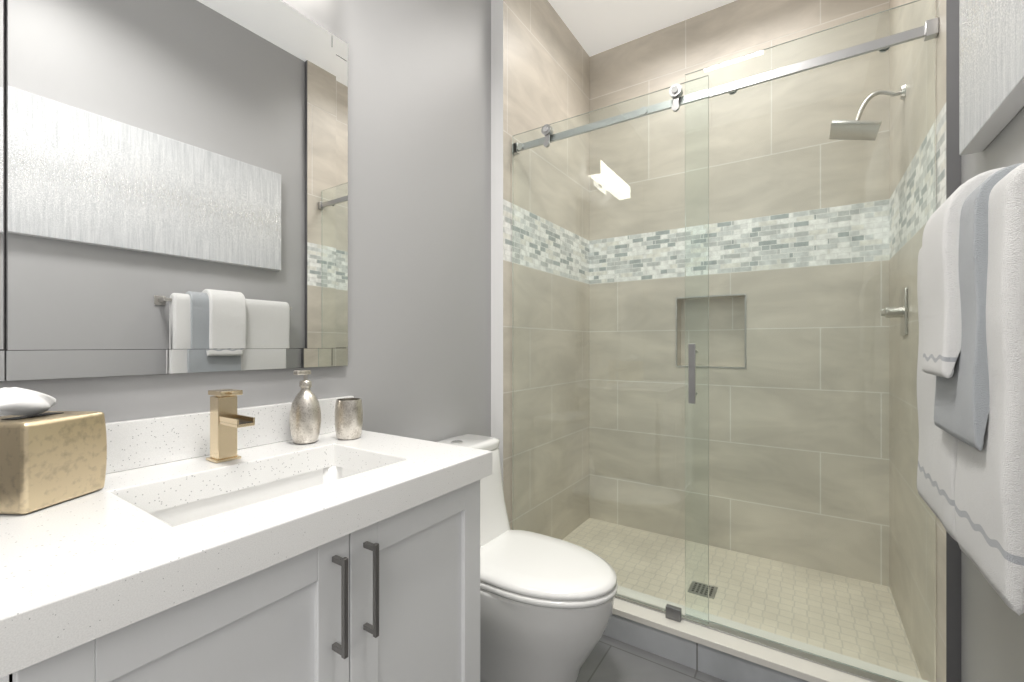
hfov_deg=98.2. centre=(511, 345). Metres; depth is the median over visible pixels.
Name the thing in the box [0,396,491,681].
bathroom vanity
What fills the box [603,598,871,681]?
shower curb
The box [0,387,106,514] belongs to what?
tissue box
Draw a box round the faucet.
[206,389,254,462]
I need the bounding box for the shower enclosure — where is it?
[512,0,938,681]
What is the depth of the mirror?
1.01 m
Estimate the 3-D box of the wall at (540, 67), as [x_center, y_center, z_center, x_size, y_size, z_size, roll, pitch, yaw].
[0.204,-0.355,2.498,0.070,3.050,0.995,0,0,33]
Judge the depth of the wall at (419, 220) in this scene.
1.66 m
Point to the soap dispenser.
(305, 418)
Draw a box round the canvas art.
[959,0,1023,154]
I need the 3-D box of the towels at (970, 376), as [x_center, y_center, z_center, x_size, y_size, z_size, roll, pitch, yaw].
[0.911,0.043,0.870,0.156,0.690,0.689,0,0,33]
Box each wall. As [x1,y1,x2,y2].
[0,0,490,441]
[491,0,589,529]
[590,0,888,111]
[889,0,1023,681]
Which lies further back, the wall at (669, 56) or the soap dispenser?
the wall at (669, 56)
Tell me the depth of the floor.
1.61 m
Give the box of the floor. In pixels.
[577,635,726,681]
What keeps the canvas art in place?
attached to the wall at (948, 549)
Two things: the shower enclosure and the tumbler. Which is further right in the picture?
the shower enclosure
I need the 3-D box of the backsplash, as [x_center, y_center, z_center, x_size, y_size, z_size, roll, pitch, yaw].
[-0.751,0.217,1.093,0.020,0.105,0.838,0,0,33]
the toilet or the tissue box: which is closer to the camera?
the tissue box
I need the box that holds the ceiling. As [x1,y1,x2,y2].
[548,0,735,56]
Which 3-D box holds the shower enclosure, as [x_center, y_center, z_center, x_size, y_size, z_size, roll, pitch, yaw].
[0.623,-0.002,1.708,1.499,2.092,0.101,0,0,33]
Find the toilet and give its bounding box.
[438,434,617,681]
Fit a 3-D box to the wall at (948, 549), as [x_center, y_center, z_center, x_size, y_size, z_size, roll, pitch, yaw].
[0.920,-0.355,0.678,0.130,3.050,3.445,0,0,33]
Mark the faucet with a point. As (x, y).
(226, 420)
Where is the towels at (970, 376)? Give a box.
[917,163,1023,615]
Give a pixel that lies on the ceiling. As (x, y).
(595, 27)
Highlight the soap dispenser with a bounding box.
[289,370,320,443]
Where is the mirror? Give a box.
[0,0,347,380]
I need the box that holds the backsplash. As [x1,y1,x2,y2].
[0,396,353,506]
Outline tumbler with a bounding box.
[334,398,362,439]

